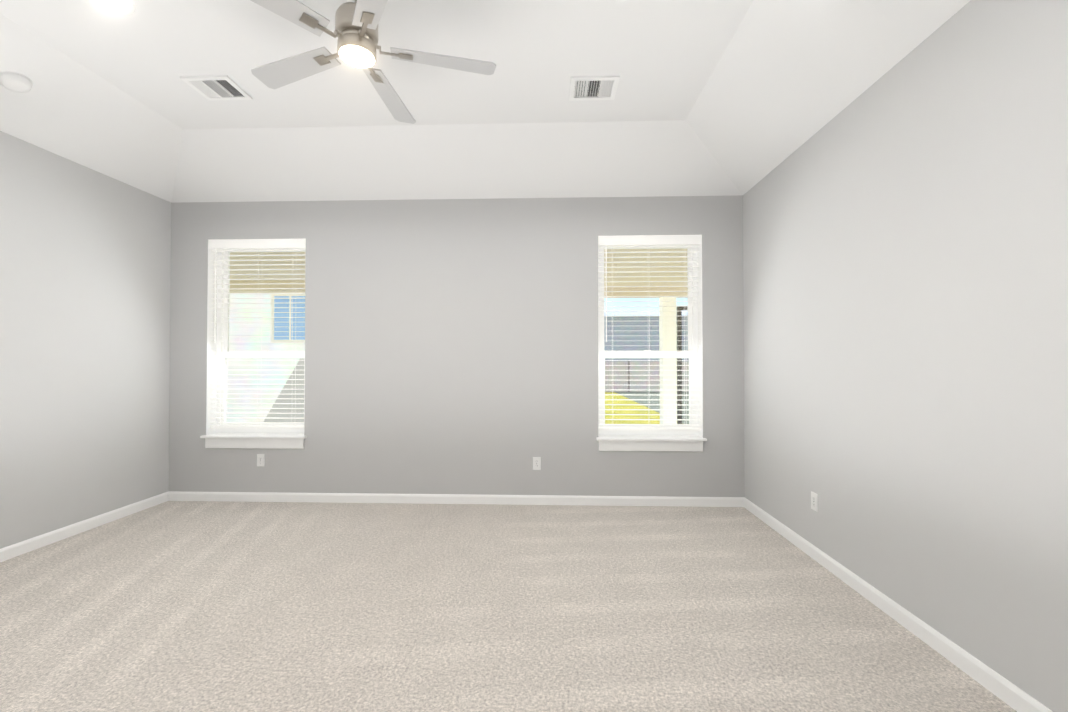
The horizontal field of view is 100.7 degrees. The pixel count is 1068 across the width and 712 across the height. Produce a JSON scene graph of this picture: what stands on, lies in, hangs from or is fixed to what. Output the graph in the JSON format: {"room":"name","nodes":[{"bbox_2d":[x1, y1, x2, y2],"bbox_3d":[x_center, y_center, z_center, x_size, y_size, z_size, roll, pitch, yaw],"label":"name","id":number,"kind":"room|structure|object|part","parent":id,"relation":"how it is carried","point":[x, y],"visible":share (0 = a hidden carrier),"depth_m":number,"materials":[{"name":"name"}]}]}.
{"room":"empty bedroom","nodes":[
{"label":"empty bedroom","id":0,"kind":"room"},
{"bbox_2d":[0,131,170,548],"bbox_3d":[-3.547,-0.317,1.646,0.200,3.470,5.300,0,-1,2],"label":"wall","id":1,"kind":"structure","parent":0,"point":[85,266],"depth_m":3.29,"materials":[{"name":"grey paint"}]},
{"bbox_2d":[0,491,168,561],"bbox_3d":[-3.440,1.256,1.623,0.014,0.082,4.900,0,-1,2],"label":"baseboard","id":2,"kind":"structure","parent":1,"relation":"attached to","point":[25,546],"depth_m":3.27,"materials":[{"name":"white wood"}]},
{"bbox_2d":[168,195,744,496],"bbox_3d":[-0.752,-0.287,4.102,5.220,3.470,0.200,0,-1,2],"label":"wall","id":3,"kind":"structure","parent":0,"point":[451,346],"depth_m":4.00,"materials":[{"name":"grey paint"}]},
{"bbox_2d":[200,433,305,438],"bbox_3d":[-2.552,0.738,4.088,0.964,0.024,0.165,0,-1,2],"label":"stool","id":4,"kind":"object","parent":3,"relation":"attached to","point":[262,435],"visible":1,"depth_m":4.04,"materials":[{"name":"white wood"}]},
{"bbox_2d":[205,239,305,448],"bbox_3d":[-2.550,-0.116,4.151,0.920,1.922,0.211,0,-1,2],"label":"window","id":5,"kind":"structure","parent":3,"relation":"in","point":[225,248],"depth_m":4.13,"materials":[{"name":"white plastic"}]},
{"bbox_3d":[-2.553,0.796,4.042,0.916,0.095,0.016,0,-1,2],"label":"left window sill apron","id":6,"kind":"part","parent":5,"relation":"part of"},
{"bbox_2d":[206,238,305,434],"bbox_3d":[-2.551,-0.175,4.123,0.920,1.803,0.118,0,-1,2],"label":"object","id":7,"kind":"object","parent":3,"relation":"attached to","point":[211,365],"visible":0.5,"depth_m":4.13,"materials":[{"name":"white paint"}]},
{"bbox_2d":[257,454,263,466],"bbox_3d":[-2.497,0.952,4.043,0.070,0.114,0.007,0,-1,2],"label":"electrical outlet","id":8,"kind":"object","parent":3,"relation":"attached to","point":[260,459],"visible":1,"depth_m":4.04,"materials":[{"name":"white plastic"}]},
{"bbox_2d":[168,491,744,506],"bbox_3d":[-0.755,1.285,3.976,5.220,0.082,0.014,0,-1,2],"label":"baseboard","id":9,"kind":"structure","parent":3,"relation":"attached to","point":[471,499],"depth_m":3.97,"materials":[{"name":"white wood"}]},
{"bbox_2d":[533,457,540,469],"bbox_3d":[0.024,0.961,3.957,0.070,0.114,0.007,0,-1,2],"label":"electrical outlet","id":10,"kind":"object","parent":3,"relation":"attached to","point":[536,463],"visible":1,"depth_m":3.96,"materials":[{"name":"white plastic"}]},
{"bbox_2d":[598,235,700,435],"bbox_3d":[1.037,-0.177,4.037,0.920,1.803,0.195,0,-1,2],"label":"window","id":11,"kind":"structure","parent":3,"relation":"in","point":[689,243],"depth_m":4.04,"materials":[{"name":"white plastic"}]},
{"bbox_2d":[598,235,702,437],"bbox_3d":[1.036,-0.177,4.001,0.920,1.803,0.118,0,-1,2],"label":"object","id":12,"kind":"object","parent":3,"relation":"attached to","point":[700,357],"visible":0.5,"depth_m":3.97,"materials":[{"name":"white paint"}]},
{"bbox_2d":[599,441,702,451],"bbox_3d":[1.034,0.795,3.920,0.916,0.095,0.016,0,-1,2],"label":"window sill","id":13,"kind":"structure","parent":3,"relation":"attached to","point":[692,446],"depth_m":3.91,"materials":[{"name":"white wood"}]},
{"bbox_2d":[596,435,706,440],"bbox_3d":[1.035,0.736,3.966,0.964,0.024,0.165,0,-1,2],"label":"window sill","id":14,"kind":"structure","parent":3,"relation":"attached to","point":[646,438],"depth_m":3.90,"materials":[{"name":"white wood"}]},
{"bbox_2d":[0,0,970,202],"bbox_3d":[-0.838,-1.753,1.571,5.220,0.600,4.900,0,-1,2],"label":"ceiling","id":15,"kind":"structure","parent":0,"point":[726,97],"depth_m":2.84,"materials":[{"name":"white paint"}]},
{"bbox_2d":[0,72,32,92],"bbox_3d":[-3.018,-1.589,2.574,0.132,0.076,0.140,0,-1,2],"label":"smoke detector","id":16,"kind":"object","parent":15,"relation":"attached to","point":[16,82],"visible":0.96,"depth_m":2.55,"materials":[{"name":"white plastic"}]},
{"bbox_2d":[89,0,134,14],"bbox_3d":[-2.069,-1.733,2.148,0.200,0.006,0.200,0,-1,2],"label":"recessed light","id":17,"kind":"object","parent":15,"relation":"in","point":[124,7],"visible":1,"depth_m":2.19,"materials":[{"name":"white"}]},
{"bbox_2d":[180,75,252,99],"bbox_3d":[-2.036,-1.722,2.847,0.300,0.018,0.235,0,-1,2],"label":"ceiling vent","id":18,"kind":"object","parent":15,"relation":"in","point":[217,87],"visible":1,"depth_m":2.84,"materials":[{"name":"white plastic"}]},
{"bbox_2d":[250,0,495,123],"bbox_3d":[-0.815,-1.551,2.101,1.254,0.372,1.207,0,-1,2],"label":"fan","id":19,"kind":"object","parent":15,"relation":"hanging from","point":[356,28],"visible":1,"depth_m":2.08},
{"bbox_3d":[-1.077,-1.438,1.754,0.383,0.032,0.449,0,-1,2],"label":"blade","id":20,"kind":"part","parent":19,"relation":"part of","materials":[{"name":"grey wood"}]},
{"bbox_3d":[-1.190,-1.433,2.209,0.498,0.032,0.271,0,-1,2],"label":"blade","id":21,"kind":"part","parent":19,"relation":"part of","materials":[{"name":"grey wood"}]},
{"bbox_3d":[-0.610,-1.438,1.721,0.361,0.032,0.464,0,-1,2],"label":"blade","id":22,"kind":"part","parent":19,"relation":"part of","materials":[{"name":"grey wood"}]},
{"bbox_3d":[-0.787,-1.430,2.453,0.132,0.032,0.498,0,-1,2],"label":"blade","id":23,"kind":"part","parent":19,"relation":"part of","materials":[{"name":"grey wood"}]},
{"bbox_3d":[-0.436,-1.433,2.158,0.502,0.032,0.242,0,-1,2],"label":"blade","id":24,"kind":"part","parent":19,"relation":"part of","materials":[{"name":"grey wood"}]},
{"bbox_2d":[569,75,619,100],"bbox_3d":[0.383,-1.722,2.850,0.300,0.018,0.235,0,-1,2],"label":"ceiling vent","id":25,"kind":"object","parent":15,"relation":"in","point":[593,87],"visible":0.98,"depth_m":2.84,"materials":[{"name":"white plastic"}]},
{"bbox_2d":[0,501,1016,711],"bbox_3d":[-0.838,1.356,1.533,5.620,0.120,5.300,0,-1,2],"label":"floor","id":26,"kind":"structure","parent":0,"point":[198,606],"depth_m":2.20,"materials":[{"name":"carpet"}]},
{"bbox_2d":[743,0,1067,711],"bbox_3d":[1.870,-0.320,1.462,0.200,3.470,5.300,0,-1,2],"label":"wall","id":27,"kind":"structure","parent":0,"point":[905,257],"depth_m":1.96,"materials":[{"name":"grey paint"}]},
{"bbox_2d":[811,491,817,511],"bbox_3d":[1.815,0.943,2.867,0.007,0.114,0.070,0,-1,2],"label":"electrical outlet","id":28,"kind":"object","parent":27,"relation":"attached to","point":[814,501],"visible":1,"depth_m":2.86,"materials":[{"name":"white plastic"}]},
{"bbox_2d":[744,498,1052,711],"bbox_3d":[1.763,1.254,1.446,0.014,0.082,4.900,0,-1,2],"label":"baseboard","id":29,"kind":"structure","parent":27,"relation":"attached to","point":[1010,694],"depth_m":2.04,"materials":[{"name":"white wood"}]},
{"label":"outside","id":30,"kind":"structure","parent":0,"visible":0},
{"bbox_2d":[605,392,659,423],"bbox_3d":[2.348,1.832,24.884,130.000,0.200,110.000,0,-1,2],"label":"lawn","id":31,"kind":"structure","parent":30,"point":[626,412],"depth_m":12.37,"materials":[{"name":"yellow plant"}]},
{"bbox_2d":[226,294,304,421],"bbox_3d":[-6.808,0.149,8.706,8.800,2.770,2.000,0,-1,2],"label":"wall","id":32,"kind":"structure","parent":31,"relation":"on","point":[257,347],"depth_m":7.64,"materials":[{"name":"white"}]},
{"bbox_2d":[230,281,304,292],"bbox_3d":[-6.847,-1.170,7.597,8.800,0.160,0.250,0,-1,2],"label":"frieze","id":33,"kind":"object","parent":32,"relation":"attached to","point":[267,286],"depth_m":7.40,"materials":[{"name":"beige"}]},
{"bbox_2d":[265,359,303,421],"bbox_3d":[-3.630,0.610,7.583,2.330,1.520,0.001,0,-1,2],"label":"shadow","id":34,"kind":"object","parent":32,"relation":"attached to","point":[299,370],"depth_m":7.60,"materials":[{"name":"grey"}]},
{"bbox_2d":[271,294,304,342],"bbox_3d":[-4.180,-0.654,7.605,0.670,0.850,0.039,0,-1,2],"label":"window frame","id":35,"kind":"structure","parent":32,"relation":"attached to","point":[272,326],"depth_m":7.59,"materials":[{"name":"white"}]},
{"bbox_2d":[274,296,304,339],"bbox_3d":[-4.179,-0.654,7.610,0.570,0.750,0.029,0,-1,2],"label":"glass","id":36,"kind":"object","parent":35,"relation":"in","point":[285,324],"depth_m":7.60,"materials":[{"name":"blue glass"}]},
{"bbox_2d":[628,361,629,391],"bbox_3d":[16.429,0.951,20.283,62.460,1.450,0.060,0,-1,2],"label":"fence posts","id":37,"kind":"object","parent":31,"relation":"on","point":[628,377],"depth_m":20.66,"materials":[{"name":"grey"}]},
{"bbox_2d":[615,392,659,412],"bbox_3d":[4.606,1.625,16.306,2.014,0.005,8.013,0,-1,2],"label":"shade","id":38,"kind":"object","parent":31,"relation":"on","point":[634,396],"depth_m":17.47,"materials":[{"name":"grey plastic"}]},
{"bbox_2d":[604,316,688,359],"bbox_3d":[12.665,-0.380,34.066,50.000,4.450,9.000,0,-1,2],"label":"neighbouring house","id":39,"kind":"structure","parent":31,"relation":"on","point":[639,320],"depth_m":29.78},
{"bbox_2d":[604,309,686,316],"bbox_3d":[12.665,-3.105,34.100,51.200,1.000,10.200,0,-1,2],"label":"roof","id":40,"kind":"structure","parent":39,"relation":"on","point":[652,313],"depth_m":30.85,"materials":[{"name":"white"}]},
{"bbox_2d":[605,361,688,391],"bbox_3d":[7.206,0.966,20.652,100.000,1.430,0.050,0,-1,2],"label":"fence","id":41,"kind":"object","parent":31,"relation":"on","point":[614,379],"depth_m":20.71,"materials":[{"name":"grey wood"}]},
{"bbox_2d":[682,392,688,423],"bbox_3d":[5.241,1.612,15.213,3.325,0.005,10.245,0,-1,2],"label":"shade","id":42,"kind":"object","parent":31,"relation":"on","point":[683,412],"depth_m":12.58,"materials":[{"name":"grey plastic"}]},
{"bbox_3d":[1.310,1.463,6.162,11.200,0.080,4.100,0,-1,2],"label":"patio slab","id":43,"kind":"object","parent":31,"relation":"on","visible":0},
{"bbox_2d":[659,297,676,423],"bbox_3d":[2.423,0.188,8.006,0.240,2.515,0.250,0,-1,2],"label":"patio post","id":44,"kind":"object","parent":43,"relation":"on","point":[664,323],"depth_m":7.89,"materials":[{"name":"white"}]},
{"bbox_2d":[604,287,686,297],"bbox_3d":[2.449,-1.159,8.031,9.650,0.170,0.250,0,-1,2],"label":"roof beam","id":45,"kind":"structure","parent":44,"relation":"on","point":[647,293],"depth_m":7.92,"materials":[{"name":"beige wood"}]},
{"bbox_2d":[230,249,686,285],"bbox_3d":[0.460,-1.357,6.200,13.500,0.180,4.050,0,-1,2],"label":"soffit","id":46,"kind":"structure","parent":45,"relation":"on","point":[608,265],"depth_m":6.39,"materials":[{"name":"beige"}]},
{"bbox_2d":[677,306,686,423],"bbox_3d":[2.796,0.190,7.928,0.450,2.510,0.060,0,-1,2],"label":"downspout","id":47,"kind":"object","parent":43,"relation":"on","point":[679,327],"depth_m":7.91,"materials":[{"name":"grey"}]}
]}

